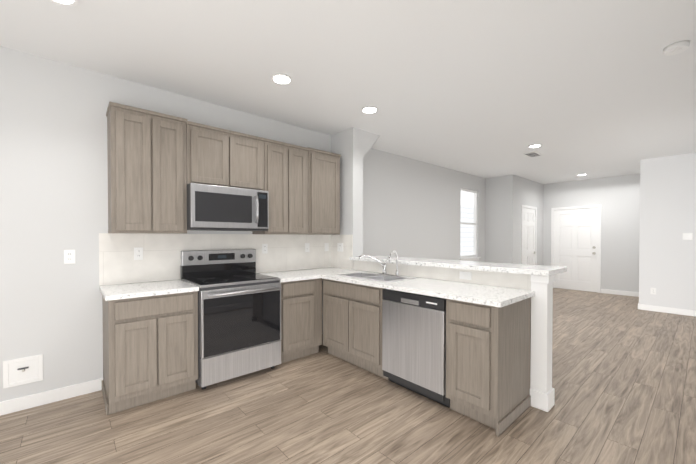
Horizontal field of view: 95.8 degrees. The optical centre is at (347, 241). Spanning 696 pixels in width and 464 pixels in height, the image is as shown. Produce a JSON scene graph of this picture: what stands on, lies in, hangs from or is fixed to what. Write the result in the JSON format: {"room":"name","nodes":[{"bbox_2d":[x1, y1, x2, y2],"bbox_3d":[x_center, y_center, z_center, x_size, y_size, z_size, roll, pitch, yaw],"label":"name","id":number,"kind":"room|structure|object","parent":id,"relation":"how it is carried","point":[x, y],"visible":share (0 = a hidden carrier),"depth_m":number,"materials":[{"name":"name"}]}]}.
{"room":"kitchen","nodes":[
{"label":"kitchen","id":0,"kind":"room"},
{"bbox_2d":[0,46,330,401],"bbox_3d":[-2.463,-0.077,2.519,5.830,2.740,0.120,-1,1,-41],"label":"wall","id":1,"kind":"structure","parent":0,"point":[53,168],"depth_m":2.55,"materials":[{"name":"white paint"}]},
{"bbox_2d":[3,354,42,388],"bbox_3d":[-2.485,0.997,2.409,0.215,0.205,0.036,-1,1,-41],"label":"outlet box","id":2,"kind":"object","parent":1,"relation":"attached to","point":[21,371],"visible":1,"depth_m":2.41,"materials":[{"name":"white plastic"}]},
{"bbox_2d":[0,378,102,415],"bbox_3d":[-3.325,1.253,1.689,3.178,0.100,0.014,-1,1,-41],"label":"baseboard","id":3,"kind":"structure","parent":1,"relation":"attached to","point":[33,400],"depth_m":2.51,"materials":[{"name":"white wood"}]},
{"bbox_2d":[64,250,74,263],"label":"outlet","id":4,"kind":"object","parent":1,"relation":"attached to","point":[69,256],"depth_m":2.59,"materials":[{"name":"white plastic"}]},
{"bbox_2d":[106,102,161,233],"bbox_3d":[-1.863,-0.592,2.740,0.343,1.044,0.328,-1,1,-41],"label":"upper cabinet","id":5,"kind":"object","parent":1,"relation":"attached to","point":[158,162],"depth_m":2.62,"materials":[{"name":"brown wood"}]},
{"bbox_2d":[162,113,189,233],"bbox_3d":[-1.703,-0.594,2.880,0.342,1.044,0.328,-1,1,-41],"label":"upper cabinet","id":6,"kind":"object","parent":1,"relation":"attached to","point":[175,130],"depth_m":2.81,"materials":[{"name":"brown wood"}]},
{"bbox_2d":[190,121,237,187],"bbox_3d":[-1.404,-0.818,3.140,0.447,0.575,0.328,-1,1,-41],"label":"upper cabinet","id":7,"kind":"object","parent":1,"relation":"attached to","point":[213,150],"depth_m":3.03,"materials":[{"name":"brown wood"}]},
{"bbox_2d":[187,183,268,230],"bbox_3d":[-1.234,-0.319,3.194,0.758,0.417,0.476,-1,1,-41],"label":"over-the-range microwave","id":8,"kind":"object","parent":7,"relation":"attached to","point":[215,208],"visible":1,"depth_m":3.02,"materials":[{"name":"grey metal"}]},
{"bbox_2d":[99,233,330,285],"bbox_3d":[-1.200,0.147,3.546,2.520,0.453,0.008,-1,1,-41],"label":"tile backsplash","id":9,"kind":"structure","parent":1,"relation":"attached to","point":[160,261],"depth_m":3.12,"materials":[{"name":"white tile"}]},
{"bbox_2d":[134,247,142,259],"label":"outlet","id":10,"kind":"object","parent":9,"relation":"attached to","point":[138,251],"depth_m":2.89,"materials":[{"name":"white plastic"}]},
{"bbox_2d":[262,244,267,253],"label":"outlet","id":11,"kind":"object","parent":9,"relation":"attached to","point":[264,246],"depth_m":3.72,"materials":[{"name":"white plastic"}]},
{"bbox_2d":[305,243,309,251],"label":"outlet","id":12,"kind":"object","parent":9,"relation":"attached to","point":[307,245],"depth_m":4.12,"materials":[{"name":"white plastic"}]},
{"bbox_2d":[325,243,328,250],"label":"outlet","id":13,"kind":"object","parent":9,"relation":"attached to","point":[326,244],"depth_m":4.33,"materials":[{"name":"white plastic"}]},
{"bbox_2d":[238,132,265,190],"bbox_3d":[-1.165,-0.820,3.350,0.447,0.575,0.328,-1,1,-41],"label":"upper cabinet","id":14,"kind":"object","parent":1,"relation":"attached to","point":[251,149],"depth_m":3.28,"materials":[{"name":"brown wood"}]},
{"bbox_2d":[252,139,293,233],"bbox_3d":[-0.864,-0.596,3.617,0.347,1.030,0.328,-1,1,-41],"label":"upper cabinet","id":15,"kind":"object","parent":1,"relation":"attached to","point":[279,155],"depth_m":3.51,"materials":[{"name":"brown wood"}]},
{"bbox_2d":[294,145,309,233],"bbox_3d":[-0.701,-0.598,3.761,0.349,1.030,0.328,-1,1,-41],"label":"upper cabinet","id":16,"kind":"object","parent":1,"relation":"attached to","point":[301,154],"depth_m":3.69,"materials":[{"name":"brown wood"}]},
{"bbox_2d":[310,148,340,233],"bbox_3d":[-0.384,-0.605,4.038,0.493,1.038,0.328,-1,1,-41],"label":"upper cabinet","id":17,"kind":"object","parent":1,"relation":"attached to","point":[324,165],"depth_m":3.91,"materials":[{"name":"brown wood"}]},
{"bbox_2d":[0,288,695,463],"bbox_3d":[1.312,1.312,3.444,12.700,0.060,3.900,-1,1,-41],"label":"floor","id":18,"kind":"structure","parent":0,"point":[624,376],"depth_m":2.30,"materials":[{"name":"brown wood"}]},
{"bbox_2d":[102,291,197,414],"bbox_3d":[-1.705,0.857,2.703,0.620,0.868,0.618,-1,1,-41],"label":"base cabinet","id":19,"kind":"object","parent":18,"relation":"on","point":[150,349],"visible":1,"depth_m":2.46,"materials":[{"name":"brown wood"}]},
{"bbox_2d":[99,280,198,300],"bbox_3d":[-1.700,0.403,2.687,0.630,0.036,0.625,-1,1,-41],"label":"countertop","id":20,"kind":"structure","parent":19,"relation":"on","point":[127,291],"depth_m":2.58,"materials":[{"name":"white stone"}]},
{"bbox_2d":[180,249,280,389],"bbox_3d":[-1.141,0.691,3.115,0.764,1.190,0.720,-1,1,-41],"label":"range","id":21,"kind":"object","parent":18,"relation":"on","point":[239,315],"visible":0.98,"depth_m":2.93,"materials":[{"name":"grey metal"}]},
{"bbox_2d":[280,278,321,363],"bbox_3d":[-0.687,0.846,3.597,0.543,0.868,0.618,-1,1,-41],"label":"base cabinet","id":22,"kind":"object","parent":18,"relation":"on","point":[301,318],"visible":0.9,"depth_m":3.37,"materials":[{"name":"brown wood"}]},
{"bbox_2d":[258,270,321,281],"bbox_3d":[-0.695,0.392,3.550,0.480,0.036,0.655,-1,1,-41],"label":"countertop","id":23,"kind":"structure","parent":22,"relation":"on","point":[286,276],"depth_m":3.45,"materials":[{"name":"white stone"}]},
{"bbox_2d":[382,289,449,407],"bbox_3d":[0.732,0.857,2.801,0.604,0.865,0.631,-1,1,-41],"label":"dishwasher","id":24,"kind":"object","parent":18,"relation":"on","point":[413,342],"visible":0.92,"depth_m":2.57,"materials":[{"name":"grey metal"}]},
{"bbox_2d":[446,297,530,436],"bbox_3d":[1.090,0.860,2.425,0.618,0.868,0.399,-1,1,-41],"label":"base cabinet","id":25,"kind":"object","parent":18,"relation":"on","point":[488,353],"depth_m":2.23,"materials":[{"name":"brown wood"}]},
{"bbox_2d":[295,267,534,307],"bbox_3d":[0.369,0.396,3.207,0.666,0.036,2.575,-1,1,-41],"label":"countertop","id":26,"kind":"structure","parent":25,"relation":"on","point":[495,296],"depth_m":2.57,"materials":[{"name":"white stone"}]},
{"bbox_2d":[335,272,414,281],"bbox_3d":[0.276,0.468,3.362,0.440,0.193,0.790,-1,1,-41],"label":"sink basin","id":27,"kind":"object","parent":26,"relation":"in","point":[374,276],"visible":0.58,"depth_m":3.39,"materials":[{"name":"silver metal"}]},
{"bbox_2d":[358,250,401,276],"bbox_3d":[0.340,0.231,3.450,0.201,0.275,0.472,-1,1,-41],"label":"tap","id":28,"kind":"object","parent":26,"relation":"on","point":[384,270],"visible":1,"depth_m":3.46,"materials":[{"name":"silver metal"}]},
{"bbox_2d":[530,275,554,411],"bbox_3d":[1.528,0.777,2.472,0.158,1.033,0.129,-1,1,-41],"label":"post","id":29,"kind":"object","parent":18,"relation":"on","point":[542,392],"visible":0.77,"depth_m":2.43,"materials":[{"name":"white wood"}]},
{"bbox_2d":[0,0,695,183],"bbox_3d":[1.312,-1.488,3.409,12.700,0.060,3.900,-1,1,-41],"label":"ceiling","id":30,"kind":"structure","parent":0,"point":[592,89],"depth_m":2.59,"materials":[{"name":"white paint"}]},
{"bbox_2d":[50,0,77,5],"bbox_3d":[-1.682,-1.431,1.817,0.189,0.013,0.189,0,1,10],"label":"recessed light","id":31,"kind":"object","parent":30,"relation":"in","point":[63,2],"depth_m":1.88,"materials":[{"name":"white plastic"}]},
{"bbox_2d":[271,73,291,84],"bbox_3d":[-0.591,-1.444,2.803,0.189,0.013,0.189,1,1,43],"label":"recessed light","id":32,"kind":"object","parent":30,"relation":"in","point":[281,78],"depth_m":2.80,"materials":[{"name":"white plastic"}]},
{"bbox_2d":[361,106,377,113],"bbox_3d":[0.239,-1.452,3.479,0.189,0.013,0.189,0,1,10],"label":"recessed light","id":33,"kind":"object","parent":30,"relation":"in","point":[368,109],"depth_m":3.46,"materials":[{"name":"white plastic"}]},
{"bbox_2d":[523,151,541,156],"bbox_3d":[3.138,-1.474,5.346,0.340,0.016,0.180,-1,1,-41],"label":"ceiling vent","id":34,"kind":"object","parent":30,"relation":"in","point":[533,154],"visible":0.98,"depth_m":5.32,"materials":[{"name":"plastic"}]},
{"bbox_2d":[528,144,541,147],"bbox_3d":[2.879,-1.469,4.853,0.189,0.013,0.189,0,1,10],"label":"recessed light","id":35,"kind":"object","parent":30,"relation":"in","point":[533,145],"depth_m":4.84,"materials":[{"name":"white plastic"}]},
{"bbox_2d":[663,40,689,55],"bbox_3d":[2.433,-1.425,2.331,0.140,0.040,0.140,-1,1,-41],"label":"smoke detector","id":36,"kind":"object","parent":30,"relation":"attached to","point":[676,48],"visible":1,"depth_m":2.31,"materials":[{"name":"white plastic"}]},
{"bbox_2d":[331,127,379,256],"bbox_3d":[0.067,-0.101,4.442,0.510,2.740,0.570,-1,1,-41],"label":"wall","id":37,"kind":"structure","parent":0,"point":[352,146],"depth_m":4.14,"materials":[{"name":"white paint"}]},
{"bbox_2d":[331,235,530,289],"bbox_3d":[0.607,0.148,3.441,0.013,0.453,2.552,-1,1,-41],"label":"tile backsplash","id":38,"kind":"structure","parent":37,"relation":"attached to","point":[338,259],"depth_m":3.23,"materials":[{"name":"white tile"}]},
{"bbox_2d":[337,243,342,251],"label":"outlet","id":39,"kind":"object","parent":38,"relation":"attached to","point":[339,245],"depth_m":4.23,"materials":[{"name":"white plastic"}]},
{"bbox_2d":[460,271,471,279],"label":"outlet","id":40,"kind":"object","parent":38,"relation":"attached to","point":[463,275],"depth_m":2.89,"materials":[{"name":"white plastic"}]},
{"bbox_2d":[363,148,484,261],"bbox_3d":[1.542,-0.122,6.111,4.570,2.740,0.120,-1,1,-41],"label":"wall","id":41,"kind":"structure","parent":0,"point":[411,208],"depth_m":5.73,"materials":[{"name":"white paint"}]},
{"bbox_2d":[459,188,480,260],"bbox_3d":[2.718,-0.354,7.111,0.900,1.620,0.145,-1,1,-41],"label":"dining room window","id":42,"kind":"structure","parent":41,"relation":"in","point":[468,234],"depth_m":7.23,"materials":[{"name":"white glass"}]},
{"bbox_2d":[485,175,514,263],"bbox_3d":[3.512,-0.138,7.422,0.120,2.740,0.750,-1,1,-41],"label":"wall","id":43,"kind":"structure","parent":0,"point":[499,219],"depth_m":7.30,"materials":[{"name":"white paint"}]},
{"bbox_2d":[515,175,542,264],"bbox_3d":[4.471,-0.143,7.845,1.880,2.740,0.120,-1,1,-41],"label":"wall","id":44,"kind":"structure","parent":0,"point":[528,192],"depth_m":7.70,"materials":[{"name":"white paint"}]},
{"bbox_2d":[521,205,536,264],"bbox_3d":[4.441,0.180,7.777,0.980,2.095,0.150,-1,1,-41],"label":"closet door","id":45,"kind":"structure","parent":44,"relation":"in","point":[528,236],"depth_m":7.75,"materials":[{"name":"white wood"}]},
{"bbox_2d":[543,174,639,291],"bbox_3d":[6.214,-0.138,7.377,0.120,2.740,3.125,-1,1,-41],"label":"wall","id":46,"kind":"structure","parent":0,"point":[617,198],"depth_m":7.34,"materials":[{"name":"white paint"}]},
{"bbox_2d":[551,205,600,292],"bbox_3d":[5.697,0.178,7.899,0.172,2.095,1.035,-1,1,-41],"label":"front door","id":47,"kind":"structure","parent":46,"relation":"in","point":[576,241],"depth_m":7.85,"materials":[{"name":"white wood"}]},
{"bbox_2d":[601,289,638,296],"bbox_3d":[6.208,1.183,7.298,0.014,0.100,2.991,-1,1,-41],"label":"baseboard","id":48,"kind":"structure","parent":46,"relation":"attached to","point":[618,292],"depth_m":7.23,"materials":[{"name":"white wood"}]},
{"bbox_2d":[639,153,695,310],"bbox_3d":[5.706,-0.114,5.470,0.120,2.740,0.930,-1,1,-41],"label":"wall","id":49,"kind":"structure","parent":0,"point":[667,261],"depth_m":5.50,"materials":[{"name":"white paint"}]},
{"bbox_2d":[651,288,655,294],"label":"outlet","id":50,"kind":"object","parent":49,"relation":"attached to","point":[653,290],"depth_m":5.64,"materials":[{"name":"white plastic"}]},
{"bbox_2d":[638,303,695,316],"bbox_3d":[5.697,1.206,5.497,0.148,0.100,0.930,-1,1,-41],"label":"baseboard","id":51,"kind":"structure","parent":49,"relation":"attached to","point":[668,310],"depth_m":5.51,"materials":[{"name":"white wood"}]},
{"bbox_2d":[683,233,692,239],"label":"light switch","id":52,"kind":"object","parent":49,"relation":"attached to","point":[686,236],"depth_m":5.32,"materials":[{"name":"white plastic"}]},
{"bbox_3d":[0.797,0.767,3.315,0.095,1.033,2.102,-1,1,-41],"label":"wall","id":53,"kind":"structure","parent":0,"visible":0},
{"bbox_2d":[349,255,566,275],"bbox_3d":[0.929,0.227,3.332,0.465,0.040,2.238,-1,1,-41],"label":"countertop","id":54,"kind":"structure","parent":53,"relation":"on","point":[541,270],"depth_m":2.88,"materials":[{"name":"white stone"}]}
]}

